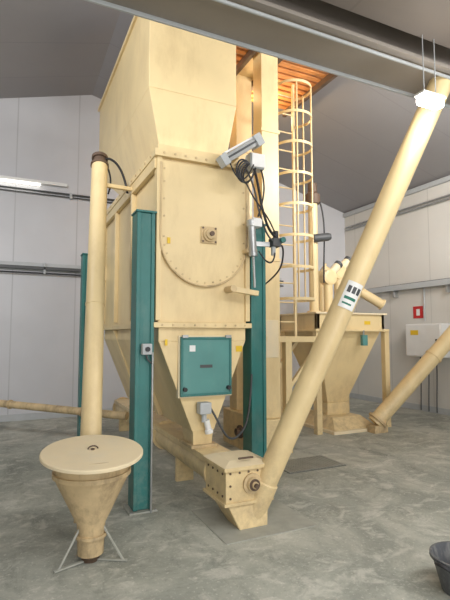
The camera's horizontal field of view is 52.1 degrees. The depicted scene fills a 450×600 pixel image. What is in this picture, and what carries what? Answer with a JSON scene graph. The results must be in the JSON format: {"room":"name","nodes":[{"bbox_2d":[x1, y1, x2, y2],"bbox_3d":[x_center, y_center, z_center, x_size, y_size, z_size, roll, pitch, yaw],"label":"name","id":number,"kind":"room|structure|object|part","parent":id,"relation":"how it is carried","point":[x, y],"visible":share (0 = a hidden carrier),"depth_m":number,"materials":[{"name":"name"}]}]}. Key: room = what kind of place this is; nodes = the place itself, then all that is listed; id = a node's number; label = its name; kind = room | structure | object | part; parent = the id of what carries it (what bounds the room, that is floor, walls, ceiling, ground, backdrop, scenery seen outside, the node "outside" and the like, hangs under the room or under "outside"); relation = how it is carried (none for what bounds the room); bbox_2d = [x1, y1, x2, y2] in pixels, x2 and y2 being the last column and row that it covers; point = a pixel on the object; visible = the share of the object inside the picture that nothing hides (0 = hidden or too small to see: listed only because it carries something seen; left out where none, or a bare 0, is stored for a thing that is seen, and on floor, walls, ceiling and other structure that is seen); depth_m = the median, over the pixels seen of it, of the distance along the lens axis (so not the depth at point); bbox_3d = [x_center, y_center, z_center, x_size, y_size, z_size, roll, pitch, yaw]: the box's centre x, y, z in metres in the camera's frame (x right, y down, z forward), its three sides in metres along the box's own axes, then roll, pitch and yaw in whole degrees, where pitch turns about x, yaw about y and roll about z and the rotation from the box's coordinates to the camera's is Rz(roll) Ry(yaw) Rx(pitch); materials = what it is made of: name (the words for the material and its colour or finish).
{"room":"farm building","nodes":[
{"label":"farm building","id":0,"kind":"room"},
{"bbox_2d":[0,95,344,414],"bbox_3d":[-2.729,-0.992,9.505,13.000,6.620,0.150,2,-5,-25],"label":"wall","id":1,"kind":"structure","parent":0,"point":[53,138],"depth_m":9.09,"materials":[{"name":"white metal"}]},
{"bbox_2d":[0,175,67,187],"bbox_3d":[-4.959,-2.334,8.410,3.950,0.110,0.090,2,-5,-25],"label":"lamp","id":2,"kind":"object","parent":1,"relation":"attached to","point":[2,177],"visible":1,"depth_m":8.92,"materials":[{"name":"white plastic"}]},
{"bbox_2d":[0,185,114,202],"bbox_3d":[-5.081,-2.162,8.364,7.500,0.120,0.075,2,-5,-25],"label":"cable conduit","id":3,"kind":"object","parent":1,"relation":"attached to","point":[70,197],"visible":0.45,"depth_m":9.09,"materials":[{"name":"grey plastic"}]},
{"bbox_2d":[0,400,229,421],"bbox_3d":[-2.691,2.243,9.177,13.000,0.120,0.030,2,-5,-25],"label":"baseboard","id":4,"kind":"structure","parent":1,"relation":"attached to","point":[43,415],"depth_m":8.75,"materials":[{"name":"grey concrete"}]},
{"bbox_2d":[0,261,283,286],"bbox_3d":[-3.535,-0.610,8.953,10.900,0.225,0.106,2,-5,-25],"label":"cable tray","id":5,"kind":"object","parent":1,"relation":"attached to","point":[10,265],"visible":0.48,"depth_m":8.92,"materials":[{"name":"grey metal"}]},
{"bbox_2d":[0,397,449,599],"bbox_3d":[0.599,1.861,2.130,13.400,0.212,16.000,2,-5,-25],"label":"floor","id":6,"kind":"structure","parent":0,"point":[378,516],"depth_m":3.80,"materials":[{"name":"concrete"}]},
{"bbox_2d":[0,400,128,419],"bbox_3d":[-3.318,1.787,7.137,4.148,0.720,0.415,-1,-5,16],"label":"pipe","id":7,"kind":"object","parent":6,"relation":"on","point":[9,404],"visible":0.73,"depth_m":6.76,"materials":[{"name":"beige metal"}]},
{"bbox_2d":[39,435,142,573],"bbox_3d":[-0.960,1.453,3.312,0.720,0.805,0.717,2,-5,-25],"label":"funnel","id":8,"kind":"object","parent":6,"relation":"on","point":[89,472],"visible":1,"depth_m":3.19,"materials":[{"name":"beige paint"}]},
{"bbox_3d":[-1.077,1.721,3.176,0.014,0.236,0.160,-4,-6,45],"label":"leg","id":9,"kind":"part","parent":8,"relation":"part of","materials":[{"name":"metal"}]},
{"bbox_3d":[-0.960,1.107,3.338,0.720,0.110,0.717,2,-5,-25],"label":"lid","id":10,"kind":"part","parent":8,"relation":"part of","materials":[{"name":"beige paint"}]},
{"bbox_3d":[-0.796,1.729,3.278,0.160,0.236,0.014,0,-4,5],"label":"leg","id":11,"kind":"part","parent":8,"relation":"part of","materials":[{"name":"metal"}]},
{"bbox_2d":[74,151,131,522],"bbox_3d":[-1.150,0.105,4.469,0.466,3.669,1.580,1,-4,-12],"label":"pipe","id":12,"kind":"object","parent":6,"relation":"on","point":[92,382],"visible":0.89,"depth_m":4.43,"materials":[{"name":"beige metal"}]},
{"bbox_2d":[77,16,285,515],"bbox_3d":[-0.620,-0.571,6.010,2.109,5.250,3.572,2,-5,-25],"label":"mixer","id":13,"kind":"object","parent":6,"relation":"on","point":[185,265],"visible":0.91,"depth_m":4.72,"materials":[{"name":"beige paint"}]},
{"bbox_3d":[-1.247,-1.244,5.731,0.050,0.110,2.760,2,-5,-25],"label":"rail","id":14,"kind":"part","parent":13,"relation":"part of","materials":[{"name":"beige metal"}]},
{"bbox_3d":[-0.784,1.920,4.245,0.260,0.015,0.260,2,-5,-25],"label":"leg","id":15,"kind":"part","parent":13,"relation":"part of","materials":[{"name":"metal"}]},
{"bbox_3d":[-0.284,1.368,4.670,0.219,0.180,0.328,2,-5,-25],"label":"spout","id":16,"kind":"part","parent":13,"relation":"part of","materials":[{"name":"beige paint"}]},
{"bbox_3d":[-0.789,-1.383,5.944,0.990,0.060,2.780,2,-5,-25],"label":"lid","id":17,"kind":"part","parent":13,"relation":"part of","materials":[{"name":"beige paint"}]},
{"bbox_3d":[-0.203,1.141,4.455,0.050,0.080,0.050,2,-5,-25],"label":"sensor stem","id":18,"kind":"part","parent":13,"relation":"part of","materials":[{"name":"grey plastic"}]},
{"bbox_3d":[-0.203,0.653,4.563,0.570,0.600,0.062,2,-5,-25],"label":"hatch frame","id":19,"kind":"part","parent":13,"relation":"part of","materials":[{"name":"beige paint"}]},
{"bbox_3d":[-0.204,-0.744,4.637,0.924,1.212,0.032,2,-5,-25],"label":"plate","id":20,"kind":"part","parent":13,"relation":"part of","materials":[{"name":"beige paint"}]},
{"bbox_3d":[-0.185,0.650,4.524,0.540,0.570,0.023,2,-5,-25],"label":"hatch panel","id":21,"kind":"part","parent":13,"relation":"part of","materials":[{"name":"teal paint"}]},
{"bbox_3d":[-0.183,0.649,4.510,0.130,0.030,0.005,2,-5,-25],"label":"hatch plate","id":22,"kind":"part","parent":13,"relation":"part of","materials":[{"name":"grey plastic"}]},
{"bbox_3d":[-0.162,-0.651,4.622,0.170,0.170,0.020,2,-5,-25],"label":"hub plate","id":23,"kind":"part","parent":13,"relation":"part of","materials":[{"name":"beige paint"}]},
{"bbox_3d":[0.154,-1.499,4.623,0.366,0.293,0.090,2,-5,-28],"label":"actuator rail","id":24,"kind":"part","parent":13,"relation":"part of","materials":[{"name":"metal"}]},
{"bbox_3d":[0.193,-0.089,4.634,0.299,0.089,0.060,1,-5,-17],"label":"lever arm","id":25,"kind":"part","parent":13,"relation":"part of","materials":[{"name":"beige paint"}]},
{"bbox_3d":[0.295,-0.296,4.676,0.037,0.341,0.024,2,-5,-25],"label":"piston rod","id":26,"kind":"part","parent":13,"relation":"part of","materials":[{"name":"metal"}]},
{"bbox_3d":[0.340,-1.427,4.705,0.150,0.140,0.020,2,-5,-25],"label":"junction box lid","id":27,"kind":"part","parent":13,"relation":"part of","materials":[{"name":"white plastic"}]},
{"bbox_2d":[112,397,273,529],"bbox_3d":[-0.739,1.765,5.844,0.460,0.568,4.630,2,-5,-25],"label":"conveyor","id":28,"kind":"object","parent":6,"relation":"on","point":[232,479],"visible":0.8,"depth_m":3.99,"materials":[{"name":"beige metal"}]},
{"bbox_3d":[0.176,1.340,3.909,0.140,0.015,0.015,2,-5,-25],"label":"handle","id":29,"kind":"part","parent":28,"relation":"part of","materials":[{"name":"brown metal"}]},
{"bbox_2d":[223,47,280,449],"bbox_3d":[0.472,-0.894,6.237,0.735,5.930,2.276,1,-4,-8],"label":"bucket elevator","id":30,"kind":"object","parent":6,"relation":"on","point":[262,68],"visible":0.48,"depth_m":6.39,"materials":[{"name":"beige paint"}]},
{"bbox_3d":[0.575,-0.983,6.385,0.270,5.130,0.240,2,-5,-25],"label":"leg","id":31,"kind":"part","parent":30,"relation":"part of","materials":[{"name":"beige paint"}]},
{"bbox_3d":[0.628,0.518,6.155,0.200,0.500,0.015,2,-5,-25],"label":"inspection door","id":32,"kind":"part","parent":30,"relation":"part of","materials":[{"name":"beige paint"}]},
{"bbox_2d":[191,498,317,544],"bbox_3d":[0.237,1.908,4.032,0.850,0.006,0.750,2,-5,-25],"label":"cover plate","id":33,"kind":"object","parent":6,"relation":"on","point":[281,518],"visible":0.64,"depth_m":3.88,"materials":[{"name":"metal"}]},
{"bbox_2d":[253,76,449,518],"bbox_3d":[1.056,-0.030,3.991,1.872,3.817,0.225,-1,-4,7],"label":"pipe","id":34,"kind":"object","parent":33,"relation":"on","point":[346,298],"visible":0.84,"depth_m":3.92,"materials":[{"name":"beige metal"}]},
{"bbox_2d":[278,78,316,452],"bbox_3d":[0.936,-0.692,6.853,0.812,5.620,0.700,2,-5,-25],"label":"ladder","id":35,"kind":"object","parent":6,"relation":"on","point":[288,382],"visible":0.62,"depth_m":6.80,"materials":[{"name":"beige metal"}]},
{"bbox_3d":[0.860,1.334,6.331,0.100,1.500,0.100,2,-5,-25],"label":"landing post","id":36,"kind":"part","parent":35,"relation":"part of","materials":[{"name":"beige metal"}]},
{"bbox_3d":[1.014,2.036,5.708,0.820,0.006,0.500,2,-5,-25],"label":"frame","id":37,"kind":"part","parent":6,"relation":"part of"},
{"bbox_2d":[280,312,390,434],"bbox_3d":[1.950,1.241,8.265,1.600,1.980,1.360,2,-5,-25],"label":"hopper","id":38,"kind":"object","parent":6,"relation":"on","point":[331,414],"visible":0.69,"depth_m":7.99,"materials":[{"name":"beige paint"}]},
{"bbox_3d":[1.048,1.418,8.482,0.100,1.660,0.100,2,-5,-25],"label":"leg","id":39,"kind":"part","parent":38,"relation":"part of","materials":[{"name":"beige paint"}]},
{"bbox_3d":[1.509,1.343,7.497,0.100,1.660,0.100,2,-5,-25],"label":"leg","id":40,"kind":"part","parent":38,"relation":"part of","materials":[{"name":"beige paint"}]},
{"bbox_2d":[305,182,331,311],"bbox_3d":[1.605,-0.922,7.920,0.448,2.280,0.301,-3,-5,36],"label":"pipe","id":41,"kind":"object","parent":38,"relation":"on","point":[313,306],"visible":0.81,"depth_m":7.92,"materials":[{"name":"beige metal"}]},
{"bbox_3d":[1.666,-1.069,7.885,0.312,0.168,0.140,0,-4,-4],"label":"valve motor","id":42,"kind":"part","parent":41,"relation":"part of","materials":[{"name":"grey plastic"}]},
{"bbox_2d":[319,260,342,311],"bbox_3d":[1.910,-0.238,8.215,0.450,0.960,0.240,2,-5,-25],"label":"pipe","id":43,"kind":"object","parent":38,"relation":"on","point":[330,274],"visible":0.84,"depth_m":8.11,"materials":[{"name":"beige metal"}]},
{"bbox_3d":[1.952,-0.536,8.257,0.262,0.262,0.150,2,-5,-25],"label":"motor","id":44,"kind":"part","parent":43,"relation":"part of","materials":[{"name":"beige paint"}]},
{"bbox_2d":[313,401,348,414],"bbox_3d":[1.895,1.911,8.238,0.460,0.200,0.410,2,-5,-25],"label":"outlet","id":45,"kind":"object","parent":38,"relation":"attached to","point":[328,407],"depth_m":8.05,"materials":[{"name":"beige paint"}]},
{"bbox_2d":[303,423,367,434],"bbox_3d":[1.979,2.191,8.035,1.000,0.050,1.050,2,-5,-25],"label":"tray","id":46,"kind":"object","parent":38,"relation":"on","point":[358,428],"depth_m":7.56,"materials":[{"name":"beige paint"}]},
{"bbox_2d":[334,256,350,295],"bbox_3d":[2.164,-0.281,8.503,0.450,1.090,0.240,2,-5,-25],"label":"motor","id":47,"kind":"object","parent":38,"relation":"on","point":[346,260],"visible":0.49,"depth_m":8.41,"materials":[{"name":"beige paint"}]},
{"bbox_3d":[2.206,-0.644,8.550,0.262,0.262,0.150,2,-5,-25],"label":"motor","id":48,"kind":"part","parent":47,"relation":"part of","materials":[{"name":"beige paint"}]},
{"bbox_2d":[318,263,385,311],"bbox_3d":[2.679,0.776,9.669,1.430,3.120,0.280,0,-4,-2],"label":"pipe","id":49,"kind":"object","parent":38,"relation":"on","point":[366,295],"visible":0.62,"depth_m":9.64,"materials":[{"name":"beige metal"}]},
{"bbox_3d":[2.841,1.390,8.117,0.100,1.660,0.100,2,-5,-25],"label":"leg","id":50,"kind":"part","parent":38,"relation":"part of","materials":[{"name":"beige paint"}]},
{"bbox_2d":[367,326,449,433],"bbox_3d":[3.649,0.842,7.840,2.587,2.710,0.344,0,-4,-5],"label":"pipe","id":51,"kind":"object","parent":6,"relation":"on","point":[440,348],"visible":1,"depth_m":7.64,"materials":[{"name":"beige metal"}]},
{"bbox_2d":[429,541,449,595],"bbox_3d":[1.509,1.717,2.888,0.409,0.215,0.409,-1,-5,16],"label":"bucket","id":52,"kind":"object","parent":6,"relation":"on","point":[439,552],"visible":1,"depth_m":2.90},
{"bbox_3d":[1.320,1.625,2.806,0.049,0.040,0.120,2,-5,-25],"label":"handle","id":53,"kind":"part","parent":52,"relation":"part of","materials":[{"name":"grey metal"}]},
{"bbox_2d":[0,0,449,212],"bbox_3d":[0.599,-4.000,2.576,13.300,1.972,15.900,2,-5,-25],"label":"ceiling","id":54,"kind":"structure","parent":0,"point":[48,48],"depth_m":8.36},
{"bbox_2d":[236,46,336,116],"bbox_3d":[0.534,-3.799,7.150,2.050,0.800,1.750,2,-5,-25],"label":"platform","id":55,"kind":"object","parent":54,"relation":"hanging from","point":[284,103],"visible":0.16,"depth_m":7.21,"materials":[{"name":"brown wood"}]},
{"bbox_2d":[321,0,449,48],"bbox_3d":[1.349,-2.423,0.843,13.000,0.160,5.050,2,-5,-25],"label":"ceiling","id":56,"kind":"structure","parent":0,"point":[430,19],"depth_m":3.46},
{"bbox_2d":[414,35,445,109],"bbox_3d":[1.640,-1.835,3.695,0.250,0.580,0.100,2,-5,-25],"label":"hanging lamp","id":57,"kind":"object","parent":56,"relation":"hanging from","point":[425,98],"visible":1,"depth_m":3.65,"materials":[{"name":"white plastic"}]},
{"bbox_2d":[416,94,443,109],"bbox_3d":[1.640,-1.581,3.676,0.230,0.070,0.090,2,-5,-25],"label":"diffuser","id":58,"kind":"object","parent":57,"relation":"attached to","point":[430,101],"depth_m":3.64,"materials":[{"name":"white plastic"}]},
{"bbox_2d":[345,181,449,408],"bbox_3d":[6.558,-0.434,5.092,0.150,4.838,15.600,2,-5,-25],"label":"wall","id":59,"kind":"structure","parent":0,"point":[416,246],"depth_m":10.21,"materials":[{"name":"white metal"}]},
{"bbox_2d":[84,0,449,108],"bbox_3d":[0.185,-2.162,3.327,12.960,0.443,0.440,2,-5,-25],"label":"girder","id":60,"kind":"object","parent":59,"relation":"attached to","point":[320,35],"visible":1,"depth_m":3.53,"materials":[{"name":"grey paint"},{"name":"steel"}]},
{"bbox_2d":[343,175,449,217],"bbox_3d":[6.463,-2.780,5.226,0.060,0.100,15.600,2,-5,-25],"label":"trim","id":61,"kind":"structure","parent":59,"relation":"attached to","point":[447,178],"depth_m":10.09,"materials":[{"name":"grey metal"}]},
{"bbox_2d":[345,194,449,230],"bbox_3d":[6.452,-2.393,5.191,0.076,0.160,15.400,2,-5,-25],"label":"cable conduit","id":62,"kind":"object","parent":59,"relation":"attached to","point":[447,195],"visible":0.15,"depth_m":10.05,"materials":[{"name":"metal"}]},
{"bbox_2d":[349,393,449,415],"bbox_3d":[6.482,1.914,4.861,0.030,0.120,15.570,2,-5,-25],"label":"baseboard","id":63,"kind":"structure","parent":59,"relation":"attached to","point":[443,411],"depth_m":10.03,"materials":[{"name":"grey concrete"}]},
{"bbox_2d":[366,278,449,320],"bbox_3d":[6.547,-0.360,4.749,0.146,0.839,14.800,2,-5,-25],"label":"cable tray","id":64,"kind":"object","parent":59,"relation":"attached to","point":[445,282],"visible":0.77,"depth_m":9.90,"materials":[{"name":"metal"}]},
{"bbox_2d":[413,306,422,317],"bbox_3d":[4.178,0.266,9.956,0.014,0.260,0.260,2,-5,-25],"label":"fire extinguisher sign","id":65,"kind":"object","parent":59,"relation":"attached to","point":[417,310],"visible":1,"depth_m":9.95,"materials":[{"name":"red plastic"}]},
{"bbox_2d":[406,323,449,412],"bbox_3d":[4.185,1.399,9.486,0.310,1.810,0.900,2,-5,-25],"label":"electrical box","id":66,"kind":"object","parent":59,"relation":"attached to","point":[419,337],"visible":0.7,"depth_m":9.48,"materials":[{"name":"white metal"}]},
{"bbox_3d":[4.072,0.831,9.476,0.020,0.640,0.860,2,-5,-25],"label":"door","id":67,"kind":"part","parent":66,"relation":"part of","materials":[{"name":"white metal"}]}
]}

